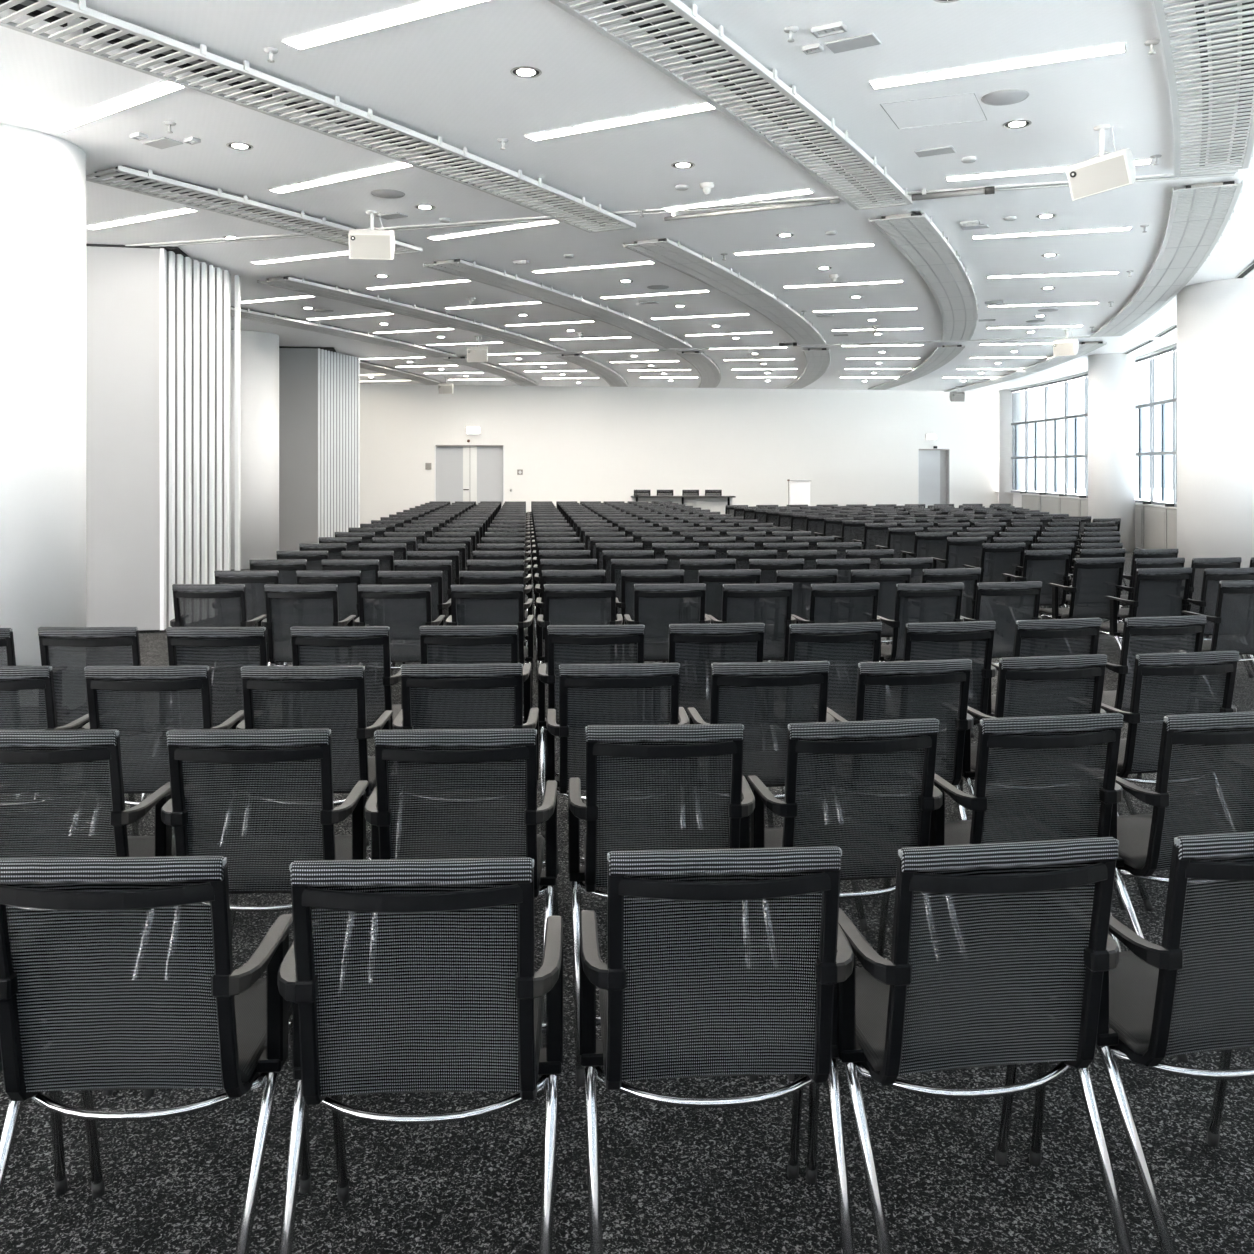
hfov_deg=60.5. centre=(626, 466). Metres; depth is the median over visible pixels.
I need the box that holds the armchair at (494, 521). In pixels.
[492,520,529,556]
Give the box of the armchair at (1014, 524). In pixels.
[1011,522,1041,536]
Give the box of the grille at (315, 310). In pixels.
[315,310,332,311]
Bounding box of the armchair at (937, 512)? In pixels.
[917,511,940,514]
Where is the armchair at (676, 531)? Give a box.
[669,527,705,536]
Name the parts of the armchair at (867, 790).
armrest, frame, seat, seat frame, leg, frame, armrest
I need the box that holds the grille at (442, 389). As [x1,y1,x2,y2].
[439,386,451,393]
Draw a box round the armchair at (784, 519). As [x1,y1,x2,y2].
[773,512,804,526]
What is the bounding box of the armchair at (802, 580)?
[768,569,837,661]
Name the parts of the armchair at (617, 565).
frame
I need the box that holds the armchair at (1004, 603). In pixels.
[960,581,1041,728]
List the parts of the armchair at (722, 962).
leg, armrest, frame, seat, seat frame, leg, frame, armrest, leg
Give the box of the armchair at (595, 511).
[594,510,620,513]
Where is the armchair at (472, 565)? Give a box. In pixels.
[467,560,532,683]
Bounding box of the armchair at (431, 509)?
[409,508,434,513]
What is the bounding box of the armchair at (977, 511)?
[973,509,996,514]
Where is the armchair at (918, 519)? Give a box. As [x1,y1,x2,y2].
[905,517,933,522]
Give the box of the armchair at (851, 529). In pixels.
[834,520,872,549]
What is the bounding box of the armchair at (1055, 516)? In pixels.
[1043,514,1068,518]
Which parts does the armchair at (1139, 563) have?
seat, armrest, frame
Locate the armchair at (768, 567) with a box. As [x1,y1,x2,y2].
[749,558,803,583]
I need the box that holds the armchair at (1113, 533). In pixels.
[1075,531,1123,607]
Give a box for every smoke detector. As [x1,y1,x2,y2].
[467,297,474,303]
[700,182,713,194]
[829,274,838,281]
[872,325,878,330]
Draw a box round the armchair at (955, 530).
[927,527,961,536]
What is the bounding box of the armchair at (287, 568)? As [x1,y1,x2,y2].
[249,559,306,639]
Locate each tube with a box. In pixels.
[664,198,839,220]
[779,341,796,345]
[912,186,994,200]
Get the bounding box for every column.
[0,124,85,665]
[231,330,278,568]
[999,389,1029,505]
[1088,353,1134,551]
[1177,277,1253,567]
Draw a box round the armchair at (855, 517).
[847,515,874,519]
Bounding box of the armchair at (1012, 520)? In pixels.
[1010,519,1039,526]
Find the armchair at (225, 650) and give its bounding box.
[153,627,292,835]
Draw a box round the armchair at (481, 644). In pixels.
[420,625,530,723]
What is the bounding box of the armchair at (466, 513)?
[465,512,492,523]
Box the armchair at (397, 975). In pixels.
[277,857,562,1253]
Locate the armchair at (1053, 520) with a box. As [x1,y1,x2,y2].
[1041,518,1080,551]
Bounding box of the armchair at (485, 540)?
[481,537,530,609]
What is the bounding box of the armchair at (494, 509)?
[471,508,495,519]
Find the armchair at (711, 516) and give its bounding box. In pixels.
[703,514,730,519]
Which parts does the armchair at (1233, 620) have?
armrest, frame, seat, seat frame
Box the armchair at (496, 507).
[473,506,497,514]
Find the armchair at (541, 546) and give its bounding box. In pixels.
[533,543,584,644]
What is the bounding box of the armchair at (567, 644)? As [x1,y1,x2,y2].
[538,625,644,840]
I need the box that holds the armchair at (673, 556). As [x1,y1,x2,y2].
[665,550,715,661]
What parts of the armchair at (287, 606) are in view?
armrest, frame, frame, armrest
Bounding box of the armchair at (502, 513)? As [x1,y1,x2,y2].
[498,512,529,541]
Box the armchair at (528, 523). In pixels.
[499,510,529,536]
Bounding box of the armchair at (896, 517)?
[887,515,914,519]
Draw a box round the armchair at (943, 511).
[940,509,962,514]
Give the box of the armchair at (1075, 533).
[1040,531,1077,618]
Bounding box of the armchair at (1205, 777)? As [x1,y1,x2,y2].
[1109,711,1253,1061]
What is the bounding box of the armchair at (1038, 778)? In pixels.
[929,713,1122,1068]
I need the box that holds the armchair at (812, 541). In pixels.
[793,536,833,549]
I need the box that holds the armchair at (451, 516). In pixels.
[425,514,453,523]
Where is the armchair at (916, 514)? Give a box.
[910,513,935,516]
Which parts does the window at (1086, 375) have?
pane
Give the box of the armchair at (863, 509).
[849,508,872,511]
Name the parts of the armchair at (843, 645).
frame, frame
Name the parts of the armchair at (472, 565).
frame, armrest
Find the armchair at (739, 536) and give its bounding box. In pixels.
[727,531,765,542]
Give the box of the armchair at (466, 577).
[459,571,532,704]
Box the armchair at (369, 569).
[322,560,394,669]
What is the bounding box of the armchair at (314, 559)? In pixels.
[276,551,328,570]
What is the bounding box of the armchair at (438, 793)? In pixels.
[357,728,556,1096]
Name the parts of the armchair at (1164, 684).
armrest, frame, leg, seat, seat frame, armrest, frame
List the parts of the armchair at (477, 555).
frame, armrest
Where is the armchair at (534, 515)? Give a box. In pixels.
[530,514,561,566]
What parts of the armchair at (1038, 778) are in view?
seat, armrest, frame, frame, armrest, leg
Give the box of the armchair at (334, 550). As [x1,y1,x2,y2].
[299,543,346,559]
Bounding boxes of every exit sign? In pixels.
[466,427,479,433]
[925,434,936,439]
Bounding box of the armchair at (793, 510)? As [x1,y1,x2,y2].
[787,509,810,511]
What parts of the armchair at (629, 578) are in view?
armrest, frame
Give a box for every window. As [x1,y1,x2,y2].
[1011,388,1024,492]
[1025,384,1044,493]
[1045,380,1064,495]
[1065,375,1084,496]
[1085,374,1087,497]
[1135,356,1149,502]
[1150,348,1172,505]
[1173,347,1176,506]
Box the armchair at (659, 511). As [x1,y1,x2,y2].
[655,510,680,513]
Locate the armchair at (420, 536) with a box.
[385,532,424,550]
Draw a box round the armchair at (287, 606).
[261,584,355,665]
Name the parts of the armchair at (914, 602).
armrest, frame, seat, armrest, frame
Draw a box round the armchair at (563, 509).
[562,508,586,516]
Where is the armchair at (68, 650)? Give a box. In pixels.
[38,627,168,835]
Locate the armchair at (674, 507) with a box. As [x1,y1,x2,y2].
[669,506,692,509]
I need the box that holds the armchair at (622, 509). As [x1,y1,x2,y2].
[620,508,643,511]
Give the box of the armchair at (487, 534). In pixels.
[485,532,530,609]
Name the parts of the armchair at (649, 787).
leg, armrest, frame, seat frame, seat, frame, armrest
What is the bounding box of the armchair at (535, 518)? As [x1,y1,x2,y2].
[531,517,563,535]
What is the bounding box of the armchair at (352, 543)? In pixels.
[318,537,361,550]
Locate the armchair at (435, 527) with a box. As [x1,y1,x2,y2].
[404,524,438,537]
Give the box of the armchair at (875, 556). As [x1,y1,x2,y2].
[845,549,893,569]
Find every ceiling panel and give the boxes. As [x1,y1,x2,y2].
[825,33,880,53]
[914,146,955,156]
[961,224,988,229]
[979,319,995,321]
[985,301,1002,303]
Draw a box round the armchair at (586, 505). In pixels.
[585,504,607,509]
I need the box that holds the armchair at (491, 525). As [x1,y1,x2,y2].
[490,524,529,559]
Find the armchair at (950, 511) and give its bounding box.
[950,511,974,512]
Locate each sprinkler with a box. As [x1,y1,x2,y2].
[164,121,175,132]
[264,47,277,62]
[498,138,507,149]
[638,209,645,217]
[784,26,797,42]
[1140,225,1148,232]
[1144,39,1159,54]
[1150,154,1161,164]
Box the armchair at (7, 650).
[0,628,15,665]
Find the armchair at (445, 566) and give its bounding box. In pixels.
[391,560,451,675]
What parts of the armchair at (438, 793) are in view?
armrest, frame, frame, seat frame, armrest, seat, leg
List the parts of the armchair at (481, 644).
frame, frame, armrest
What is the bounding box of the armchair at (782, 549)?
[763,542,808,558]
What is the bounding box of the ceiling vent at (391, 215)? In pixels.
[376,212,407,219]
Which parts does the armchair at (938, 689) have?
armrest, leg, frame, frame, leg, armrest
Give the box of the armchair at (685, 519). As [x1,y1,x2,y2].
[679,517,708,522]
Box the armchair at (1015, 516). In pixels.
[1004,514,1030,518]
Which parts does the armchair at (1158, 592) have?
seat frame, seat, frame, armrest, frame, armrest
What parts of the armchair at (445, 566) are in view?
frame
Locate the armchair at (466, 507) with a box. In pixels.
[444,506,467,511]
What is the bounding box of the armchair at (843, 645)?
[781,622,881,799]
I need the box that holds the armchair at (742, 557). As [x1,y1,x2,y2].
[727,550,776,569]
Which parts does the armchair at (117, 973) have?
armrest, leg, frame, leg, seat frame, seat, frame, armrest, leg, leg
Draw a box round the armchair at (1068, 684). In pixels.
[962,654,1124,909]
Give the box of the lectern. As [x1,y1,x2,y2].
[787,479,810,505]
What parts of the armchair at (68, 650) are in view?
frame, frame, leg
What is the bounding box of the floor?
[0,548,1253,1253]
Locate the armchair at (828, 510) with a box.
[818,508,841,511]
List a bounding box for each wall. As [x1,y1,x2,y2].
[86,244,239,629]
[279,346,359,550]
[360,384,1064,523]
[1013,494,1142,548]
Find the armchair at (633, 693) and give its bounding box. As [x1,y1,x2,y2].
[546,663,688,915]
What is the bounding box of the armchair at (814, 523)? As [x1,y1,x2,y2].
[797,515,834,536]
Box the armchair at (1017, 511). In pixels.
[1016,510,1039,513]
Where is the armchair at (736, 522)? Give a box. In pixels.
[726,520,756,526]
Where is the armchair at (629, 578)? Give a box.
[615,570,683,624]
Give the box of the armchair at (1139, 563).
[1101,558,1184,622]
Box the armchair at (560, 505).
[559,504,581,513]
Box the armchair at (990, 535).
[957,532,993,542]
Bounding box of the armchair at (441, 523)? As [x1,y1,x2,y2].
[412,520,444,531]
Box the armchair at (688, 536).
[680,532,719,542]
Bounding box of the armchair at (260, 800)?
[143,728,370,1096]
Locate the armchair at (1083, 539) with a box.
[1070,537,1120,607]
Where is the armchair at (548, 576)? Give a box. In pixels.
[536,570,604,680]
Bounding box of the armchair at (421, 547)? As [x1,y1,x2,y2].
[418,544,466,576]
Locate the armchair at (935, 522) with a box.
[927,519,956,527]
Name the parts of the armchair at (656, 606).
armrest, frame, seat, frame, armrest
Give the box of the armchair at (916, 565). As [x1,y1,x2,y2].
[879,557,932,582]
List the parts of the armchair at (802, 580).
frame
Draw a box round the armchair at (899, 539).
[875,527,922,557]
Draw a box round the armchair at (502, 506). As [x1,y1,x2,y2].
[502,506,529,529]
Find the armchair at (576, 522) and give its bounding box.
[574,520,606,536]
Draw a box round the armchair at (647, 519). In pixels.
[643,517,673,522]
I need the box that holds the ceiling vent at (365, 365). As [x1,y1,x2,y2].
[360,361,442,384]
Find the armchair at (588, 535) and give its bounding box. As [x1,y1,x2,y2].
[585,532,624,549]
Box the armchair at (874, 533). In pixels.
[853,523,896,549]
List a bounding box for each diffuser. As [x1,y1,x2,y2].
[377,329,446,332]
[438,342,501,344]
[652,314,747,318]
[861,358,901,358]
[876,345,911,345]
[998,357,1040,357]
[1003,326,1078,327]
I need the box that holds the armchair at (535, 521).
[531,520,566,554]
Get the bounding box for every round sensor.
[439,218,450,222]
[675,185,688,190]
[825,231,836,234]
[961,156,976,162]
[1003,216,1016,220]
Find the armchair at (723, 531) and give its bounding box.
[712,527,748,536]
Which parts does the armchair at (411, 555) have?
frame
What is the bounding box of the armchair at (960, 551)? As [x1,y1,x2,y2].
[930,537,986,568]
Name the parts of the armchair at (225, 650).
frame, frame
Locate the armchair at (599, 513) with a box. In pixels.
[598,512,625,516]
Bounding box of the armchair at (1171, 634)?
[1102,615,1205,814]
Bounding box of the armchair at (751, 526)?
[739,523,772,531]
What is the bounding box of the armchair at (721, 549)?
[708,543,754,558]
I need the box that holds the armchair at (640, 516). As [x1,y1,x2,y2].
[636,514,664,519]
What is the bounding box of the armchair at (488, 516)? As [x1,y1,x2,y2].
[461,515,489,527]
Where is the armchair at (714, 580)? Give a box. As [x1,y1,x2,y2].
[698,569,760,620]
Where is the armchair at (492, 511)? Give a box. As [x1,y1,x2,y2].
[468,510,493,519]
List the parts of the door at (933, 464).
panel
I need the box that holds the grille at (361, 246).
[350,235,389,258]
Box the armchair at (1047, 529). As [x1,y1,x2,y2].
[1045,527,1078,548]
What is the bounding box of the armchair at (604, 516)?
[602,514,630,519]
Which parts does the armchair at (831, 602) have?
armrest, frame, frame, armrest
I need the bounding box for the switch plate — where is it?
[425,463,430,469]
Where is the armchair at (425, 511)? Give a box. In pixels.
[403,510,429,516]
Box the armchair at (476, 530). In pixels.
[442,528,478,550]
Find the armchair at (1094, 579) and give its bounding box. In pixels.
[1039,557,1124,643]
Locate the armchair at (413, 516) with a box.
[389,514,417,521]
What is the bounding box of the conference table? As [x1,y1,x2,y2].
[631,496,735,513]
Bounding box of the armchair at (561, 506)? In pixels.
[561,506,584,513]
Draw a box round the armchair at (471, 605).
[445,584,533,707]
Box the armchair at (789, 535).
[772,531,810,542]
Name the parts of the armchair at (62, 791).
frame, armrest, seat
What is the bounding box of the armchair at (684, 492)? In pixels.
[682,490,698,495]
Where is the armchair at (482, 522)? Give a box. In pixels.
[453,520,485,536]
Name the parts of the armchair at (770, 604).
armrest, frame, seat, frame, armrest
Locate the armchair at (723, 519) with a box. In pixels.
[714,517,743,522]
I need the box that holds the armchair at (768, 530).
[754,527,790,536]
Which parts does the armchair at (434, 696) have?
armrest, frame, frame, armrest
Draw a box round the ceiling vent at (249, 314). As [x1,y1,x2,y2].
[231,306,456,356]
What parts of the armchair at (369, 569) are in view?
frame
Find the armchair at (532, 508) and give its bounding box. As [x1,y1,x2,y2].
[530,508,556,546]
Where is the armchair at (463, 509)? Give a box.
[440,508,464,514]
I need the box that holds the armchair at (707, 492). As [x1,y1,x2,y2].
[705,490,721,495]
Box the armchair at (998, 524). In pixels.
[974,522,1005,531]
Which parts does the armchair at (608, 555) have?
frame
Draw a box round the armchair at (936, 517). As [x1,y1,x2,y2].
[927,515,953,519]
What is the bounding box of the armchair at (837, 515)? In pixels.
[831,513,857,517]
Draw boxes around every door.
[434,445,503,505]
[918,449,948,507]
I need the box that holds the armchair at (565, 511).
[564,510,589,519]
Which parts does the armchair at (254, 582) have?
frame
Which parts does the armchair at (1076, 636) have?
seat, armrest, frame, frame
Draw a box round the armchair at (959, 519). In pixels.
[946,517,973,522]
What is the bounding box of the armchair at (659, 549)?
[652,543,698,558]
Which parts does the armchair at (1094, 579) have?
frame, armrest, seat, seat frame, frame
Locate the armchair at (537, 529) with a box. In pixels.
[532,527,571,567]
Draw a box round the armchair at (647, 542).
[642,537,684,549]
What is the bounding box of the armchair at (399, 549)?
[359,543,406,559]
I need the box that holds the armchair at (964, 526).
[938,522,969,531]
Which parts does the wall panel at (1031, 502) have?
panel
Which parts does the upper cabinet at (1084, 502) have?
panel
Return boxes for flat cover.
[639,301,658,303]
[816,315,832,316]
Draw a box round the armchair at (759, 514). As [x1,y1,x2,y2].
[754,509,778,522]
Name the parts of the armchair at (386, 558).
frame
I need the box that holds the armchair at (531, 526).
[530,512,559,527]
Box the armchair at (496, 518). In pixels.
[495,517,529,551]
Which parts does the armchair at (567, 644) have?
leg, armrest, frame, frame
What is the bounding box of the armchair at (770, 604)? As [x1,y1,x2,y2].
[707,583,795,661]
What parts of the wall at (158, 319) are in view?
panel, panel, panel, panel, panel, panel, panel, panel, panel, post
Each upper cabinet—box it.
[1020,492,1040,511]
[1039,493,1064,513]
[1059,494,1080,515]
[1079,496,1087,515]
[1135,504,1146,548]
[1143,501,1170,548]
[1165,504,1176,548]
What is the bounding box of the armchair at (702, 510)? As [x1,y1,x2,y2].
[685,509,709,513]
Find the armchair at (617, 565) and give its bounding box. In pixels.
[611,559,668,662]
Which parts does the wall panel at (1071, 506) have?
panel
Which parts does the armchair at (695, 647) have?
frame, frame, leg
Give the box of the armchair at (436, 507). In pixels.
[415,506,438,511]
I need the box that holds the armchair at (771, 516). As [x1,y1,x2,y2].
[766,510,791,526]
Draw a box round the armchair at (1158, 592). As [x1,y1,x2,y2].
[1099,567,1191,650]
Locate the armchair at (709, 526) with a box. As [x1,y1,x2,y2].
[700,523,733,531]
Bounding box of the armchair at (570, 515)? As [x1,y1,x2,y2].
[569,514,597,526]
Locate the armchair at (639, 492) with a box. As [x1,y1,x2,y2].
[634,490,650,495]
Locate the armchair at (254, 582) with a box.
[214,570,287,665]
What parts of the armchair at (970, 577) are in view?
frame, frame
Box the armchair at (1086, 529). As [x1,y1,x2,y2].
[1077,527,1117,548]
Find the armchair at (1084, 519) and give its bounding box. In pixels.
[1064,516,1091,548]
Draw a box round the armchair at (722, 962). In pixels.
[579,846,855,1253]
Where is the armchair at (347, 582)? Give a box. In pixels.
[296,570,360,626]
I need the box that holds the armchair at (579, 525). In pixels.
[577,523,611,542]
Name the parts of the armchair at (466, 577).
frame, armrest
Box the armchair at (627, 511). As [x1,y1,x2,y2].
[625,510,650,513]
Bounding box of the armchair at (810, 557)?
[787,550,836,569]
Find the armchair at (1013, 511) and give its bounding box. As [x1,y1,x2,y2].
[1006,509,1028,513]
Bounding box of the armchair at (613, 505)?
[611,504,633,507]
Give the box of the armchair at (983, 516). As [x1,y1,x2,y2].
[966,514,991,518]
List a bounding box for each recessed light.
[43,80,185,131]
[86,207,198,229]
[130,132,147,139]
[183,137,200,144]
[226,142,252,149]
[240,295,315,303]
[250,250,348,264]
[268,161,411,193]
[282,0,490,49]
[306,312,393,319]
[360,356,425,359]
[360,380,411,381]
[365,279,471,289]
[372,328,453,333]
[374,275,389,277]
[395,365,458,366]
[414,205,434,209]
[425,372,483,373]
[426,341,503,345]
[427,219,560,239]
[444,301,542,308]
[448,379,504,379]
[488,352,540,354]
[501,362,565,364]
[505,320,594,325]
[510,66,541,77]
[513,260,529,263]
[524,101,716,140]
[524,370,586,371]
[531,260,654,272]
[542,377,598,378]
[550,336,631,339]
[583,349,657,352]
[599,290,709,298]
[610,360,678,362]
[619,280,632,282]
[628,369,690,370]
[640,377,697,377]
[650,313,749,319]
[661,188,813,211]
[671,162,694,168]
[685,331,772,335]
[709,347,786,348]
[723,358,794,360]
[732,368,797,369]
[733,242,874,255]
[737,377,794,377]
[776,233,793,236]
[783,280,902,287]
[802,43,823,54]
[811,21,846,37]
[813,307,917,311]
[816,267,831,269]
[832,328,922,330]
[839,377,897,377]
[841,344,923,346]
[845,368,911,368]
[846,357,919,358]
[869,42,1125,89]
[934,0,958,2]
[942,377,994,377]
[946,158,1151,181]
[957,368,1021,368]
[960,220,979,225]
[970,356,1046,357]
[972,226,1131,238]
[979,343,1052,344]
[986,325,1082,328]
[987,271,1119,278]
[988,302,1098,306]
[1003,120,1031,128]
[1036,214,1056,218]
[1040,287,1055,289]
[1041,253,1058,256]
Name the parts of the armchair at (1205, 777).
leg, armrest, seat, seat frame, frame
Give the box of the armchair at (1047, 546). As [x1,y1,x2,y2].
[1015,543,1073,618]
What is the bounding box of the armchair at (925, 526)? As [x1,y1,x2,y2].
[901,523,932,531]
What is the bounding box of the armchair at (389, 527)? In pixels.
[360,524,394,531]
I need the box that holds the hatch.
[880,93,986,128]
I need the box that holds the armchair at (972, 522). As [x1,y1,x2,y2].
[969,519,998,526]
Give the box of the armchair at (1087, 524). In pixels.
[1075,522,1121,594]
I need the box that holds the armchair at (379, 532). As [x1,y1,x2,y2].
[348,528,385,536]
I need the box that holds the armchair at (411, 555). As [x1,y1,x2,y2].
[402,551,459,663]
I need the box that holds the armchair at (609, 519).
[607,517,637,522]
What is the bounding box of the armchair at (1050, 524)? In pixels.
[1048,522,1078,541]
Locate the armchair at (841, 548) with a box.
[817,542,861,558]
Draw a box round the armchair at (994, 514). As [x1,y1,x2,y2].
[987,512,1011,516]
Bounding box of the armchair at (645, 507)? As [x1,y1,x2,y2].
[642,506,665,509]
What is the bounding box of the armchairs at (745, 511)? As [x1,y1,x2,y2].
[425,501,1014,519]
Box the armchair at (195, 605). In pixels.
[170,584,272,665]
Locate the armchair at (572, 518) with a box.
[571,517,601,531]
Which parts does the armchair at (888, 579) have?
frame, frame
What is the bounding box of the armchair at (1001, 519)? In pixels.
[985,517,1012,531]
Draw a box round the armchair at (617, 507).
[615,506,638,509]
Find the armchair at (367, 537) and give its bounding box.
[334,532,374,542]
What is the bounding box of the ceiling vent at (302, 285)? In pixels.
[257,276,565,351]
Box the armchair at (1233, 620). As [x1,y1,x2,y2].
[1181,580,1253,661]
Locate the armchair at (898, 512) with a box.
[883,511,907,514]
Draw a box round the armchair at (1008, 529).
[1006,527,1039,543]
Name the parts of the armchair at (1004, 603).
armrest, frame, seat, armrest, frame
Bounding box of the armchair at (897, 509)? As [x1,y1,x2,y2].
[880,508,903,510]
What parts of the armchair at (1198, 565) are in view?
frame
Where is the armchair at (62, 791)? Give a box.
[0,729,175,1095]
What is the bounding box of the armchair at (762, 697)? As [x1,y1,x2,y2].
[687,661,840,907]
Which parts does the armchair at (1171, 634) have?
seat, armrest, frame, leg, frame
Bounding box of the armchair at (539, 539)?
[533,537,579,583]
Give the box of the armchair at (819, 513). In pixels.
[814,512,839,515]
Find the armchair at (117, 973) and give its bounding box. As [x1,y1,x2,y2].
[0,856,311,1253]
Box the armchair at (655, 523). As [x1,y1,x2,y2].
[651,520,682,526]
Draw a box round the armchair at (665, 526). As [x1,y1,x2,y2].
[659,523,693,531]
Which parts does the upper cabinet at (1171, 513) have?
panel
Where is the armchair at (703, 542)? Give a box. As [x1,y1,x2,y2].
[693,537,735,549]
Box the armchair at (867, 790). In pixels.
[747,718,942,1080]
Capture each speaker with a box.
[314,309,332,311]
[348,211,394,259]
[371,189,404,197]
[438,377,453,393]
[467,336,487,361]
[647,285,668,288]
[949,386,964,401]
[981,89,1028,105]
[1026,320,1044,322]
[1038,309,1057,311]
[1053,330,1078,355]
[1066,124,1135,200]
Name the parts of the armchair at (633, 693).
leg, leg, armrest, frame, seat frame, seat, frame, armrest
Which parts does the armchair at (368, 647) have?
frame, frame, armrest, seat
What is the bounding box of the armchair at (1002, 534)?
[999,532,1040,615]
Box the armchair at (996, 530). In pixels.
[967,527,1000,536]
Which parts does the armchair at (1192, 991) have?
leg, leg, armrest, frame, seat, seat frame, leg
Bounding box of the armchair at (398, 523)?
[371,520,403,527]
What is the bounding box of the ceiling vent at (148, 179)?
[86,165,421,254]
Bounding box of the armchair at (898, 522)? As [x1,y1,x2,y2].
[885,520,915,527]
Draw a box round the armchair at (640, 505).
[637,504,659,507]
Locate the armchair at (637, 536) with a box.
[633,532,672,542]
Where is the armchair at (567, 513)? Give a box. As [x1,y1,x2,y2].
[566,512,593,522]
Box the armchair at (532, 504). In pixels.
[530,504,554,517]
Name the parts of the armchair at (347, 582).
frame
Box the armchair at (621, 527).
[618,523,652,531]
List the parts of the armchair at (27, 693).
frame, armrest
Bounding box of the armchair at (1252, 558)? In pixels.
[1206,557,1253,670]
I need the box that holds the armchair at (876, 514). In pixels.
[871,513,896,516]
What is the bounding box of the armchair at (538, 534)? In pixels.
[532,532,575,618]
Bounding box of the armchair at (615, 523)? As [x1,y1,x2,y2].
[612,520,644,526]
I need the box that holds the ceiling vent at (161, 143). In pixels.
[143,137,182,148]
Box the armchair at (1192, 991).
[1029,832,1253,1253]
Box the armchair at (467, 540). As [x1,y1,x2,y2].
[427,537,470,567]
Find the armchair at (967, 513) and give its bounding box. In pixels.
[948,512,973,516]
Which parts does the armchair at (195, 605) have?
armrest, frame, frame, armrest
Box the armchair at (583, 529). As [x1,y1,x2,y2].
[581,527,617,549]
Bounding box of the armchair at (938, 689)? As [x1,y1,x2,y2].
[827,659,973,930]
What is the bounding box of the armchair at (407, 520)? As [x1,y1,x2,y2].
[380,517,411,523]
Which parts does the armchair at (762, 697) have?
armrest, frame, seat, seat frame, frame, armrest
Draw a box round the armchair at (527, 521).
[501,508,529,532]
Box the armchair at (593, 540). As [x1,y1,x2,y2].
[590,537,632,558]
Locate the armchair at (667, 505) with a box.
[663,504,685,507]
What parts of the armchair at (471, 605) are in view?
armrest, frame, seat, frame, armrest, leg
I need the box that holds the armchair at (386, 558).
[342,551,393,570]
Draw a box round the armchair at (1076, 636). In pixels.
[959,618,1100,791]
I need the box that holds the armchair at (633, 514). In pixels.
[630,512,657,516]
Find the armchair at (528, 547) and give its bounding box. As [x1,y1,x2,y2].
[488,528,530,567]
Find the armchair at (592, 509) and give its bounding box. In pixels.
[591,508,615,511]
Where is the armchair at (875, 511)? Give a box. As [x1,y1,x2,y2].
[872,510,895,512]
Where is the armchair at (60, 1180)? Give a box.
[0,1049,67,1194]
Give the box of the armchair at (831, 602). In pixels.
[791,582,880,623]
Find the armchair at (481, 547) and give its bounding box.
[477,543,531,645]
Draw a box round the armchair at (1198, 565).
[1186,557,1252,677]
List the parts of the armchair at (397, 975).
leg, armrest, frame, leg, seat frame, seat, frame, armrest, leg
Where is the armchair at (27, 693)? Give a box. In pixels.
[0,666,88,729]
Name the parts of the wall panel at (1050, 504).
panel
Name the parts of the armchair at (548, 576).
armrest, frame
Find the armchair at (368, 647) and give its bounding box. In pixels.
[290,626,401,738]
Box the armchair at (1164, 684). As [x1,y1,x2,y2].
[1101,650,1238,910]
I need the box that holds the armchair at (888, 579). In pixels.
[850,569,910,644]
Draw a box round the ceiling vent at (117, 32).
[0,0,635,232]
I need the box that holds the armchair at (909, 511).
[906,509,929,514]
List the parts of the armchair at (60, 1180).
leg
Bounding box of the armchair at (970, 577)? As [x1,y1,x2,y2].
[891,568,980,644]
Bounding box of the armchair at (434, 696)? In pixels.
[392,663,538,784]
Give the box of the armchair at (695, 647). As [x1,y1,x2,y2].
[653,623,773,827]
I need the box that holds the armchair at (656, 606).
[624,583,710,660]
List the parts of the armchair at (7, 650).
frame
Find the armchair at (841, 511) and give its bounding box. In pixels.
[837,510,861,512]
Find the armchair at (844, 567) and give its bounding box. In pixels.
[816,558,869,582]
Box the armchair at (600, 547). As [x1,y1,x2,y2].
[596,543,642,569]
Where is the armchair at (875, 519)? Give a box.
[865,517,893,522]
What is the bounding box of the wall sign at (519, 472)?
[517,470,522,474]
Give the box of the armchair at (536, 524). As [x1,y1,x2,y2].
[531,523,568,597]
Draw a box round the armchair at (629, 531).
[625,527,661,536]
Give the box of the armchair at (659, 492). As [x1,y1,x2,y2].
[657,490,672,495]
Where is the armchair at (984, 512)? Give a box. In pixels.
[983,510,1006,513]
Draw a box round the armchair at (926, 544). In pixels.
[900,532,952,568]
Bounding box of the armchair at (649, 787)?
[568,724,758,1085]
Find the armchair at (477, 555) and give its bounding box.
[473,551,531,645]
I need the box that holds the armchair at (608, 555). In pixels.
[603,550,657,661]
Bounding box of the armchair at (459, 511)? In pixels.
[436,510,461,516]
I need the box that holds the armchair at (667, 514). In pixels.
[662,512,688,516]
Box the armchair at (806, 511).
[802,510,826,513]
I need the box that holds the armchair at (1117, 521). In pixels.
[1077,518,1126,585]
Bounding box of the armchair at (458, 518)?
[457,517,487,531]
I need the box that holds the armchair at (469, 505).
[448,504,470,509]
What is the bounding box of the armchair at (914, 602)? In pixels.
[877,582,974,737]

